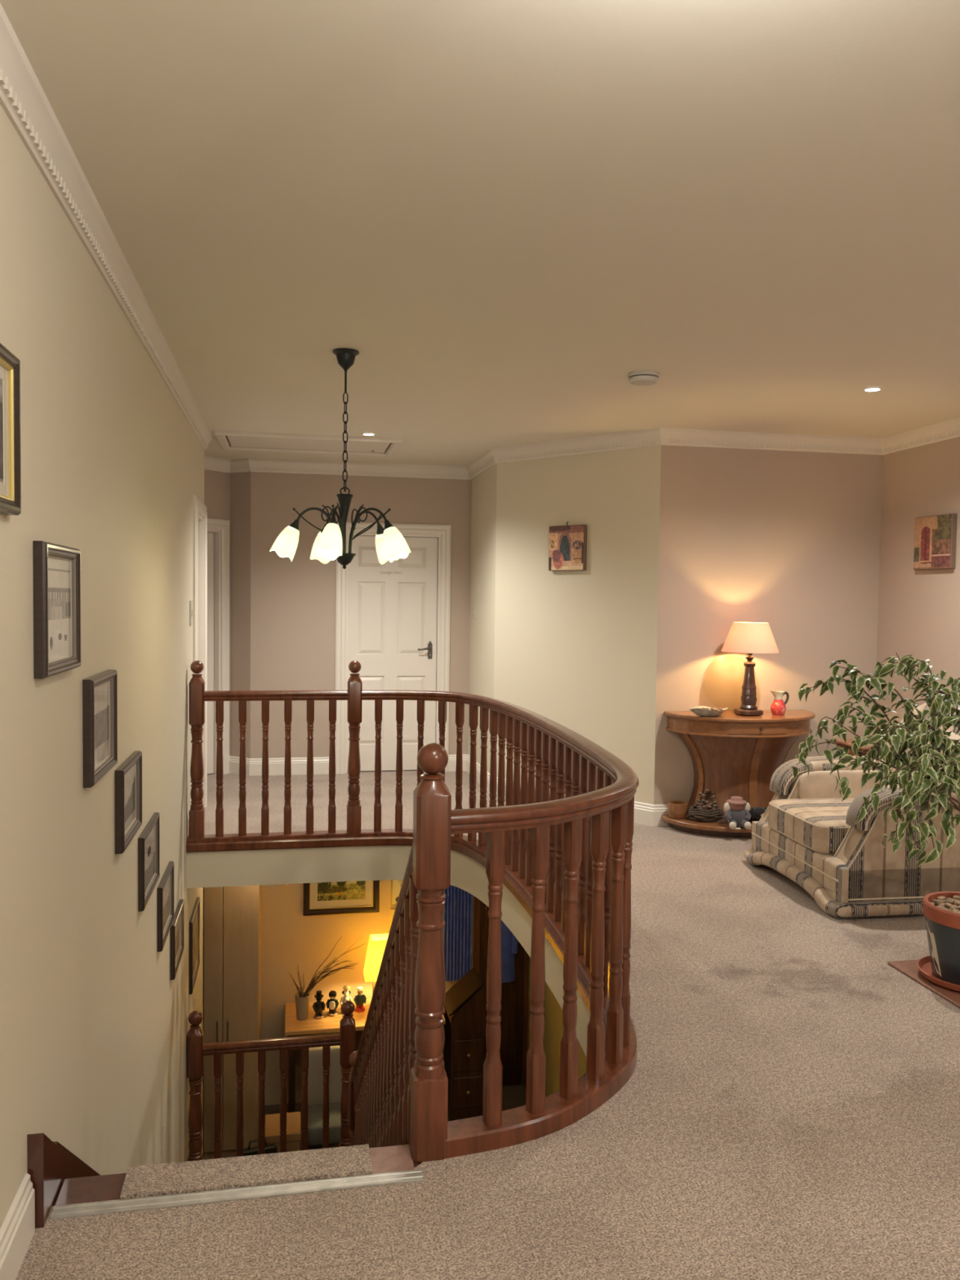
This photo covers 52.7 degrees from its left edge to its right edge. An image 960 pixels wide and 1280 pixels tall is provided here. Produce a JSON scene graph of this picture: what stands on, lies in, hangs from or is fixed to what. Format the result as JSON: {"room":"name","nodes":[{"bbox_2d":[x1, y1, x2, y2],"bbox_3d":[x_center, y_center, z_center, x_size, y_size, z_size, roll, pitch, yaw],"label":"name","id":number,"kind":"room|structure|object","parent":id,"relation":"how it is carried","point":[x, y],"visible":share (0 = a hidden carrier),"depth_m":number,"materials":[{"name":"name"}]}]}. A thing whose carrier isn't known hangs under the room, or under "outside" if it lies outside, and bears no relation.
{"room":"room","nodes":[
{"label":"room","id":0,"kind":"room"},
{"bbox_2d":[0,104,204,1228],"bbox_3d":[-1.316,1.407,2.585,0.400,5.271,10.450,0,2,-11],"label":"wall","id":1,"kind":"structure","parent":0,"point":[95,1025],"depth_m":2.89,"materials":[{"name":"beige paint"}]},
{"bbox_2d":[0,342,21,515],"bbox_3d":[-0.947,-0.420,1.857,0.029,0.330,0.382,0,2,-11],"label":"framed photograph","id":2,"kind":"object","parent":1,"relation":"attached to","point":[10,365],"visible":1,"depth_m":2.01,"materials":[{"name":"brown wood"}]},
{"bbox_2d":[0,378,3,482],"bbox_3d":[-0.952,-0.420,1.856,0.001,0.212,0.264,0,2,-11],"label":"print","id":3,"kind":"object","parent":2,"relation":"attached to","point":[1,381],"depth_m":1.97},
{"bbox_2d":[0,1173,35,1279],"bbox_3d":[-0.571,1.398,-0.138,0.018,0.140,4.825,0,2,-11],"label":"baseboard","id":4,"kind":"structure","parent":1,"relation":"attached to","point":[17,1230],"depth_m":2.10,"materials":[{"name":"beige paint"}]},
{"bbox_2d":[33,540,80,678],"bbox_3d":[-1.064,-0.079,2.451,0.029,0.322,0.380,0,2,-11],"label":"framed photograph","id":5,"kind":"object","parent":1,"relation":"attached to","point":[56,567],"visible":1,"depth_m":2.43,"materials":[{"name":"brown wood"}]},
{"bbox_2d":[48,558,71,660],"bbox_3d":[-1.069,-0.079,2.450,0.001,0.254,0.312,0,2,-11],"label":"print","id":6,"kind":"object","parent":5,"relation":"attached to","point":[59,571],"depth_m":2.47},
{"bbox_2d":[82,669,117,787],"bbox_3d":[-1.174,0.263,3.005,0.029,0.315,0.400,0,2,-11],"label":"framed photograph","id":7,"kind":"object","parent":1,"relation":"attached to","point":[100,691],"visible":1,"depth_m":3.00,"materials":[{"name":"brown wood"}]},
{"bbox_2d":[94,682,109,766],"bbox_3d":[-1.179,0.263,3.004,0.001,0.239,0.324,0,2,-11],"label":"print","id":8,"kind":"object","parent":7,"relation":"attached to","point":[102,693],"depth_m":3.04},
{"bbox_2d":[115,751,142,853],"bbox_3d":[-1.279,0.582,3.537,0.029,0.290,0.425,0,2,-11],"label":"framed photograph","id":9,"kind":"object","parent":1,"relation":"attached to","point":[128,775],"visible":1,"depth_m":3.51,"materials":[{"name":"brown wood"}]},
{"bbox_2d":[124,764,135,831],"bbox_3d":[-1.284,0.582,3.536,0.001,0.210,0.345,0,2,-11],"label":"print","id":10,"kind":"object","parent":9,"relation":"attached to","point":[130,777],"depth_m":3.58},
{"bbox_2d":[137,812,159,911],"bbox_3d":[-1.388,0.921,4.072,0.023,0.295,0.465,0,2,-11],"label":"framed photograph","id":11,"kind":"object","parent":1,"relation":"attached to","point":[148,845],"visible":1,"depth_m":4.04,"materials":[{"name":"brown wood"}]},
{"bbox_2d":[144,824,155,893],"bbox_3d":[-1.393,0.921,4.071,0.001,0.227,0.397,0,2,-11],"label":"print","id":12,"kind":"object","parent":11,"relation":"attached to","point":[149,843],"depth_m":4.11},
{"bbox_2d":[157,861,173,951],"bbox_3d":[-1.498,1.262,4.624,0.023,0.295,0.450,0,2,-11],"label":"framed photograph","id":13,"kind":"object","parent":1,"relation":"attached to","point":[166,886],"visible":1,"depth_m":4.60,"materials":[{"name":"brown wood"}]},
{"bbox_2d":[163,875,169,929],"bbox_3d":[-1.502,1.262,4.623,0.001,0.211,0.366,0,2,-11],"label":"print","id":14,"kind":"object","parent":13,"relation":"attached to","point":[166,888],"depth_m":4.66},
{"bbox_2d":[169,899,183,980],"bbox_3d":[-1.592,1.568,5.099,0.023,0.280,0.430,0,2,-11],"label":"framed photograph","id":15,"kind":"object","parent":1,"relation":"attached to","point":[176,931],"visible":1,"depth_m":5.07,"materials":[{"name":"brown wood"}]},
{"bbox_2d":[175,913,180,958],"bbox_3d":[-1.596,1.568,5.098,0.001,0.196,0.346,0,2,-11],"label":"print","id":16,"kind":"object","parent":15,"relation":"attached to","point":[178,925],"depth_m":5.14},
{"bbox_2d":[189,600,192,625],"bbox_3d":[-1.726,-0.163,5.795,0.014,0.146,0.086,0,2,-11],"label":"light switch","id":17,"kind":"object","parent":1,"relation":"attached to","point":[190,602],"visible":1,"depth_m":5.76,"materials":[{"name":"beige plastic"}]},
{"bbox_2d":[189,897,199,994],"bbox_3d":[-1.784,1.900,6.060,0.019,0.440,0.500,0,2,-11],"label":"framed photograph","id":18,"kind":"object","parent":1,"relation":"attached to","point":[194,922],"visible":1,"depth_m":6.05,"materials":[{"name":"brown wood"}]},
{"bbox_2d":[192,908,197,974],"bbox_3d":[-1.787,1.900,6.060,0.001,0.340,0.400,0,2,-11],"label":"print","id":19,"kind":"object","parent":18,"relation":"attached to","point":[195,922],"depth_m":6.09},
{"bbox_2d":[193,494,207,807],"bbox_3d":[-1.913,0.142,6.354,0.184,2.105,0.790,0,2,-11],"label":"door","id":20,"kind":"structure","parent":1,"relation":"in","point":[200,513],"depth_m":6.64,"materials":[{"name":"beige paint"}]},
{"bbox_2d":[0,2,959,479],"bbox_3d":[0.629,-1.173,2.997,5.454,0.100,10.740,0,2,-11],"label":"trim","id":21,"kind":"structure","parent":1,"relation":"attached to","point":[23,99],"depth_m":4.88,"materials":[{"name":"beige paint"}]},
{"bbox_2d":[204,469,230,755],"bbox_3d":[-2.517,-0.164,7.406,0.100,2.571,1.485,2,3,34],"label":"wall","id":22,"kind":"structure","parent":0,"point":[216,484],"depth_m":7.85,"materials":[{"name":"beige paint"}]},
{"bbox_2d":[207,518,230,776],"bbox_3d":[-2.389,0.081,7.644,0.184,2.105,0.930,2,3,34],"label":"door","id":23,"kind":"structure","parent":22,"relation":"in","point":[218,530],"depth_m":7.92,"materials":[{"name":"beige paint"}]},
{"bbox_2d":[230,471,250,758],"bbox_3d":[-1.938,-0.180,7.979,0.227,2.571,0.100,2,3,30],"label":"wall pier","id":24,"kind":"object","parent":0,"point":[240,482],"visible":0.57,"depth_m":7.93,"materials":[{"name":"beige paint"}]},
{"bbox_2d":[250,471,471,758],"bbox_3d":[-0.985,-0.174,8.102,1.813,2.571,0.100,0,2,-11],"label":"wall","id":25,"kind":"structure","parent":0,"point":[293,603],"depth_m":7.97,"materials":[{"name":"beige paint"}]},
{"bbox_2d":[229,755,328,775],"bbox_3d":[-1.644,1.040,7.984,0.881,0.140,0.137,1,2,-1],"label":"baseboard","id":26,"kind":"structure","parent":25,"relation":"attached to","point":[299,765],"depth_m":7.98,"materials":[{"name":"beige paint"}]},
{"bbox_2d":[335,522,451,773],"bbox_3d":[-0.740,0.079,8.179,0.957,2.105,0.184,0,2,-11],"label":"door","id":27,"kind":"structure","parent":25,"relation":"in","point":[393,619],"depth_m":8.15,"materials":[{"name":"beige paint"}]},
{"bbox_2d":[261,880,473,1105],"bbox_3d":[-1.019,2.585,8.076,3.100,2.460,0.100,0,2,-11],"label":"wall","id":28,"kind":"structure","parent":0,"point":[290,938],"depth_m":7.94,"materials":[{"name":"beige paint"}]},
{"bbox_2d":[302,880,379,915],"bbox_3d":[-1.137,1.993,7.960,0.620,0.520,0.029,0,2,-11],"label":"landscape painting","id":29,"kind":"object","parent":28,"relation":"attached to","point":[352,896],"visible":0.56,"depth_m":7.97,"materials":[{"name":"brown wood"}]},
{"bbox_2d":[317,880,365,901],"bbox_3d":[-1.138,1.993,7.965,0.394,0.294,0.001,0,2,-11],"label":"print","id":30,"kind":"object","parent":29,"relation":"attached to","point":[352,890],"depth_m":7.97},
{"bbox_2d":[390,908,395,926],"bbox_3d":[-0.599,2.420,8.092,0.300,0.360,0.013,0,2,-11],"label":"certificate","id":31,"kind":"object","parent":28,"relation":"attached to","point":[392,911],"visible":0.02,"depth_m":8.05,"materials":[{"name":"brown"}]},
{"bbox_2d":[390,880,402,906],"bbox_3d":[-0.594,2.045,8.076,0.300,0.340,0.013,0,2,-11],"label":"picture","id":32,"kind":"object","parent":28,"relation":"attached to","point":[396,885],"visible":0.2,"depth_m":8.06,"materials":[{"name":"brown"}]},
{"bbox_2d":[442,884,472,982],"bbox_3d":[-0.190,2.139,8.119,0.320,1.450,0.038,0,2,-11],"label":"curtain","id":33,"kind":"object","parent":28,"relation":"hanging from","point":[458,907],"visible":0.44,"depth_m":8.13,"materials":[{"name":"fabric"}]},
{"bbox_2d":[472,895,528,1086],"bbox_3d":[0.176,2.798,8.252,0.475,2.050,0.029,0,2,-11],"label":"door","id":34,"kind":"structure","parent":28,"relation":"in","point":[513,1012],"depth_m":8.28,"materials":[{"name":"brown wood"}]},
{"bbox_2d":[501,920,518,982],"bbox_3d":[0.210,2.465,8.175,0.227,0.843,0.104,0,2,-11],"label":"coat","id":35,"kind":"object","parent":34,"relation":"hanging from","point":[509,942],"visible":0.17,"depth_m":8.16,"materials":[{"name":"fabric"}]},
{"bbox_2d":[186,845,590,1057],"bbox_3d":[0.595,1.476,3.110,5.454,0.219,10.740,0,2,-11],"label":"fascia","id":36,"kind":"structure","parent":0,"point":[368,863],"depth_m":5.71,"materials":[{"name":"beige paint"}]},
{"bbox_2d":[264,1084,526,1150],"bbox_3d":[-0.365,3.993,4.697,3.100,0.050,7.000,0,2,-11],"label":"floor","id":37,"kind":"structure","parent":0,"point":[513,1096],"depth_m":8.02,"materials":[{"name":"carpet"}]},
{"bbox_2d":[26,1133,422,1228],"bbox_3d":[-0.646,2.520,4.186,1.540,2.919,3.565,0,2,-11],"label":"staircase","id":38,"kind":"structure","parent":37,"relation":"on","point":[58,1177],"depth_m":2.44,"materials":[{"name":"beige carpet"}]},
{"bbox_2d":[186,1000,355,1161],"bbox_3d":[-1.246,2.743,5.816,0.980,1.111,0.090,0,2,-11],"label":"guard","id":39,"kind":"object","parent":38,"relation":"on","point":[197,1049],"visible":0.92,"depth_m":5.79,"materials":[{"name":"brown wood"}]},
{"bbox_2d":[347,843,418,1148],"bbox_3d":[-0.409,1.924,3.897,0.090,2.930,2.560,0,2,-11],"label":"balustrade","id":40,"kind":"object","parent":38,"relation":"on","point":[379,1080],"visible":0.77,"depth_m":3.22,"materials":[{"name":"brown wood"}]},
{"bbox_2d":[204,884,262,1159],"bbox_3d":[-2.026,2.603,7.426,0.665,2.455,0.770,0,2,-11],"label":"tall cabinet","id":41,"kind":"object","parent":37,"relation":"on","point":[233,915],"visible":0.49,"depth_m":7.11,"materials":[{"name":"brown wood"}]},
{"bbox_2d":[242,1139,277,1155],"bbox_3d":[-1.503,3.643,6.571,0.260,0.470,0.154,0,3,-21],"label":"bag","id":42,"kind":"object","parent":37,"relation":"on","point":[270,1148],"visible":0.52,"depth_m":6.60,"materials":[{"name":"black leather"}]},
{"bbox_2d":[264,1111,301,1152],"bbox_3d":[-1.401,3.645,6.876,0.250,0.435,0.290,0,2,-11],"label":"storage box","id":43,"kind":"object","parent":37,"relation":"on","point":[272,1131],"visible":0.48,"depth_m":6.77,"materials":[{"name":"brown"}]},
{"bbox_2d":[307,1045,342,1150],"bbox_3d":[-1.144,3.471,7.209,0.340,0.760,0.430,0,2,-11],"label":"upholstered chair","id":44,"kind":"object","parent":37,"relation":"on","point":[315,1077],"visible":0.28,"depth_m":7.30,"materials":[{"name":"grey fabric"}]},
{"bbox_2d":[284,997,445,1112],"bbox_3d":[-0.936,3.404,7.787,1.240,0.850,0.530,0,2,-11],"label":"table","id":45,"kind":"object","parent":37,"relation":"on","point":[294,1027],"visible":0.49,"depth_m":7.52,"materials":[{"name":"brown wood"}]},
{"bbox_2d":[312,990,325,1019],"bbox_3d":[-1.272,2.877,7.652,0.106,0.206,0.084,0,3,-18],"label":"figurine","id":46,"kind":"object","parent":45,"relation":"on","point":[317,1006],"visible":1,"depth_m":7.63,"materials":[{"name":"brown ceramic"}]},
{"bbox_2d":[285,936,364,1020],"bbox_3d":[-1.214,2.656,7.643,0.620,0.651,0.118,0,2,-8],"label":"vase","id":47,"kind":"object","parent":45,"relation":"on","point":[302,998],"visible":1,"depth_m":7.61,"materials":[{"name":"beige"}]},
{"bbox_2d":[325,990,338,1017],"bbox_3d":[-1.172,2.884,7.703,0.106,0.190,0.084,1,2,-1],"label":"figurine","id":48,"kind":"object","parent":45,"relation":"on","point":[332,1004],"visible":1,"depth_m":7.68,"materials":[{"name":"brown ceramic"}]},
{"bbox_2d":[339,985,352,1013],"bbox_3d":[-1.070,2.873,7.753,0.106,0.212,0.084,0,2,-7],"label":"figurine","id":49,"kind":"object","parent":45,"relation":"on","point":[346,993],"visible":0.54,"depth_m":7.74,"materials":[{"name":"white ceramic"}]},
{"bbox_2d":[353,986,366,1012],"bbox_3d":[-0.966,2.884,7.794,0.106,0.188,0.084,0,3,-20],"label":"figurine","id":50,"kind":"object","parent":45,"relation":"on","point":[360,998],"visible":1,"depth_m":7.77,"materials":[{"name":"red"}]},
{"bbox_2d":[363,933,388,995],"bbox_3d":[-0.774,2.681,7.782,0.310,0.600,0.210,0,2,-11],"label":"lamp","id":51,"kind":"object","parent":45,"relation":"on","point":[377,942],"visible":0.43,"depth_m":7.68,"materials":[{"name":"beige fabric"}]},
{"bbox_2d":[443,967,484,1120],"bbox_3d":[-0.140,3.280,7.861,0.290,1.112,0.389,0,2,-11],"label":"writing bureau","id":52,"kind":"object","parent":37,"relation":"on","point":[464,1002],"visible":0.98,"depth_m":7.70,"materials":[{"name":"brown wood"}]},
{"bbox_2d":[0,0,959,466],"bbox_3d":[0.647,-1.274,3.027,5.800,0.100,11.000,0,2,-11],"label":"ceiling","id":53,"kind":"structure","parent":0,"point":[510,212],"depth_m":2.69,"materials":[{"name":"beige paint"}]},
{"bbox_2d":[214,430,403,457],"bbox_3d":[-1.221,-1.399,6.940,1.264,0.030,0.720,0,2,-11],"label":"hatch","id":54,"kind":"object","parent":53,"relation":"attached to","point":[241,441],"visible":1,"depth_m":6.92,"materials":[{"name":"beige paint"}]},
{"bbox_2d":[269,347,411,568],"bbox_3d":[-0.632,-0.809,4.365,0.613,0.976,0.634,0,2,-11],"label":"chandelier","id":55,"kind":"object","parent":53,"relation":"hanging from","point":[330,544],"visible":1,"depth_m":4.33,"materials":[{"name":"black metal"}]},
{"bbox_2d":[361,432,375,435],"bbox_3d":[-0.749,-1.385,6.523,0.092,0.008,0.092,0,2,-11],"label":"recessed light","id":56,"kind":"object","parent":53,"relation":"in","point":[362,433],"visible":1,"depth_m":6.50,"materials":[{"name":"beige paint"}]},
{"bbox_2d":[627,370,659,385],"bbox_3d":[0.796,-1.270,4.718,0.152,0.048,0.152,0,2,-11],"label":"smoke detector","id":57,"kind":"object","parent":53,"relation":"attached to","point":[641,377],"visible":1,"depth_m":4.67,"materials":[{"name":"beige plastic"}]},
{"bbox_2d":[862,386,882,391],"bbox_3d":[2.011,-1.284,4.965,0.092,0.008,0.092,0,2,-11],"label":"recessed light","id":58,"kind":"object","parent":53,"relation":"in","point":[868,388],"visible":1,"depth_m":4.95,"materials":[{"name":"beige paint"}]},
{"bbox_2d":[468,463,497,773],"bbox_3d":[0.061,-0.145,7.732,0.100,2.571,1.028,0,2,-11],"label":"wall","id":59,"kind":"structure","parent":0,"point":[483,495],"depth_m":7.66,"materials":[{"name":"beige paint"}]},
{"bbox_2d":[473,607,475,617],"bbox_3d":[-0.044,-0.226,7.977,0.014,0.090,0.050,0,2,-11],"label":"light switch","id":60,"kind":"object","parent":59,"relation":"attached to","point":[474,611],"visible":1,"depth_m":7.96,"materials":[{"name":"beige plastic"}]},
{"bbox_2d":[15,771,959,1279],"bbox_3d":[0.597,1.355,3.104,5.454,0.020,10.740,0,2,-11],"label":"floor","id":61,"kind":"structure","parent":0,"point":[788,1108],"depth_m":2.58,"materials":[{"name":"beige carpet"}]},
{"bbox_2d":[49,1168,422,1219],"bbox_3d":[-0.580,1.358,2.381,0.882,0.006,0.047,0,2,-11],"label":"stair nosing","id":62,"kind":"object","parent":61,"relation":"on","point":[413,1175],"visible":1,"depth_m":2.37,"materials":[{"name":"metal"}]},
{"bbox_2d":[186,660,639,1162],"bbox_3d":[-0.244,0.745,4.426,1.566,1.117,3.609,0,3,-26],"label":"balustrade","id":63,"kind":"object","parent":61,"relation":"on","point":[564,854],"visible":1,"depth_m":2.95,"materials":[{"name":"brown wood"}]},
{"bbox_2d":[661,710,815,837],"bbox_3d":[1.724,0.851,6.198,1.010,0.751,0.450,0,2,-11],"label":"console table","id":64,"kind":"object","parent":61,"relation":"on","point":[731,753],"visible":0.72,"depth_m":6.14,"materials":[{"name":"brown wood"}]},
{"bbox_2d":[667,800,687,818],"bbox_3d":[1.273,1.096,6.249,0.128,0.098,0.127,0,2,-11],"label":"wooden bowl","id":65,"kind":"object","parent":64,"relation":"on","point":[676,809],"visible":1,"depth_m":6.20,"materials":[{"name":"brown wood"}]},
{"bbox_2d":[686,788,724,822],"bbox_3d":[1.507,1.051,6.211,0.380,0.204,0.187,0,3,-16],"label":"basket","id":66,"kind":"object","parent":64,"relation":"on","point":[695,813],"visible":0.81,"depth_m":6.14,"materials":[{"name":"wicker"}]},
{"bbox_2d":[661,814,751,832],"bbox_3d":[1.720,1.168,6.212,1.010,0.030,0.450,0,2,-11],"label":"shelf","id":67,"kind":"object","parent":64,"relation":"attached to","point":[721,825],"depth_m":6.09,"materials":[{"name":"brown wood"}]},
{"bbox_2d":[689,706,727,716],"bbox_3d":[1.435,0.449,6.073,0.258,0.056,0.165,0,2,-11],"label":"ceramic dish","id":68,"kind":"object","parent":64,"relation":"on","point":[704,711],"visible":1,"depth_m":6.03,"materials":[{"name":"white ceramic"}]},
{"bbox_2d":[723,795,751,829],"bbox_3d":[1.595,1.066,6.004,0.168,0.188,0.163,1,2,-3],"label":"plush toy","id":69,"kind":"object","parent":64,"relation":"on","point":[737,810],"visible":1,"depth_m":5.98,"materials":[{"name":"grey fabric"}]},
{"bbox_2d":[720,622,779,715],"bbox_3d":[1.712,0.183,6.156,0.356,0.588,0.356,0,2,-11],"label":"table lamp","id":70,"kind":"object","parent":64,"relation":"on","point":[748,637],"visible":1,"depth_m":6.07,"materials":[{"name":"beige fabric"}]},
{"bbox_2d":[748,806,767,823],"bbox_3d":[1.737,1.097,6.062,0.170,0.122,0.174,0,3,-15],"label":"plush toy","id":71,"kind":"object","parent":64,"relation":"on","point":[756,813],"visible":0.45,"depth_m":6.00,"materials":[{"name":"black fabric"}]},
{"bbox_2d":[770,690,789,715],"bbox_3d":[1.911,0.400,6.194,0.101,0.155,0.101,2,3,34],"label":"ceramic jug","id":72,"kind":"object","parent":64,"relation":"on","point":[778,707],"visible":1,"depth_m":6.17,"materials":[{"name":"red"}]},
{"bbox_2d":[743,702,959,918],"bbox_3d":[2.073,0.804,5.035,1.052,0.955,1.052,0,2,-9],"label":"armchair","id":73,"kind":"object","parent":61,"relation":"on","point":[806,833],"visible":0.74,"depth_m":4.61,"materials":[{"name":"fabric"}]},
{"bbox_2d":[768,797,855,854],"bbox_3d":[1.939,0.956,5.022,0.710,0.164,0.630,0,2,-9],"label":"seat cushion","id":74,"kind":"object","parent":73,"relation":"on","point":[809,825],"depth_m":4.91,"materials":[{"name":"fabric"}]},
{"bbox_2d":[883,724,959,785],"bbox_3d":[2.323,0.683,5.067,0.170,0.460,0.600,0,2,-9],"label":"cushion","id":75,"kind":"object","parent":73,"relation":"on","point":[957,736],"depth_m":4.90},
{"bbox_2d":[833,738,882,755],"bbox_3d":[2.417,0.942,6.068,0.270,0.600,0.350,0,2,-11],"label":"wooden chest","id":76,"kind":"object","parent":61,"relation":"on","point":[840,741],"visible":0.02,"depth_m":6.03,"materials":[{"name":"brown wood"}]},
{"bbox_2d":[887,959,959,1008],"bbox_3d":[2.009,1.328,3.782,0.615,0.012,0.470,0,2,-11],"label":"board","id":77,"kind":"object","parent":61,"relation":"on","point":[909,968],"visible":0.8,"depth_m":3.76,"materials":[{"name":"brown wood"}]},
{"bbox_2d":[916,955,959,992],"bbox_3d":[1.896,1.304,3.764,0.364,0.036,0.364,0,2,-11],"label":"saucer","id":78,"kind":"object","parent":77,"relation":"on","point":[924,966],"visible":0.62,"depth_m":3.75,"materials":[{"name":"ceramic"}]},
{"bbox_2d":[791,653,959,985],"bbox_3d":[1.635,0.689,3.600,0.995,1.254,0.632,0,2,-11],"label":"fig","id":79,"kind":"object","parent":78,"relation":"on","point":[941,909],"visible":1,"depth_m":3.51,"materials":[{"name":"green plant"}]},
{"bbox_2d":[526,955,586,1097],"bbox_3d":[1.128,2.747,4.907,0.100,2.460,6.950,0,2,-11],"label":"wall","id":80,"kind":"structure","parent":0,"point":[553,1014],"depth_m":7.54,"materials":[{"name":"beige paint"}]},
{"bbox_2d":[493,444,661,804],"bbox_3d":[0.664,-0.097,6.787,1.400,2.571,0.100,3,3,42],"label":"wall","id":81,"kind":"structure","parent":0,"point":[575,650],"depth_m":6.64,"materials":[{"name":"beige paint"}]},
{"bbox_2d":[548,521,586,570],"bbox_3d":[0.608,-0.653,6.726,0.305,0.342,0.038,3,3,42],"label":"print","id":82,"kind":"object","parent":81,"relation":"attached to","point":[567,544],"visible":1,"depth_m":6.70,"materials":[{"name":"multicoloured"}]},
{"bbox_2d":[448,754,688,826],"bbox_3d":[2.906,1.278,3.722,2.091,0.140,10.902,0,3,-25],"label":"baseboard","id":83,"kind":"structure","parent":81,"relation":"attached to","point":[646,814],"depth_m":6.38,"materials":[{"name":"beige paint"}]},
{"bbox_2d":[653,444,882,804],"bbox_3d":[1.916,-0.068,6.482,1.581,2.571,0.100,0,2,-11],"label":"wall","id":84,"kind":"structure","parent":0,"point":[788,541],"depth_m":6.40,"materials":[{"name":"beige paint"}]},
{"bbox_2d":[875,436,959,735],"bbox_3d":[3.559,0.124,2.455,0.100,2.571,8.442,0,2,-11],"label":"wall","id":85,"kind":"structure","parent":0,"point":[918,616],"depth_m":6.19,"materials":[{"name":"beige paint"}]},
{"bbox_2d":[913,513,956,570],"bbox_3d":[2.804,-0.600,5.977,0.035,0.330,0.355,0,2,-11],"label":"print","id":86,"kind":"object","parent":85,"relation":"attached to","point":[935,536],"visible":1,"depth_m":5.94,"materials":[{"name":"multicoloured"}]},
{"bbox_2d":[924,915,959,985],"bbox_3d":[1.897,1.197,3.759,0.320,0.231,0.320,0,2,-11],"label":"pot","id":87,"kind":"object","parent":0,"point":[943,937],"depth_m":3.69,"materials":[{"name":"grey ceramic"}]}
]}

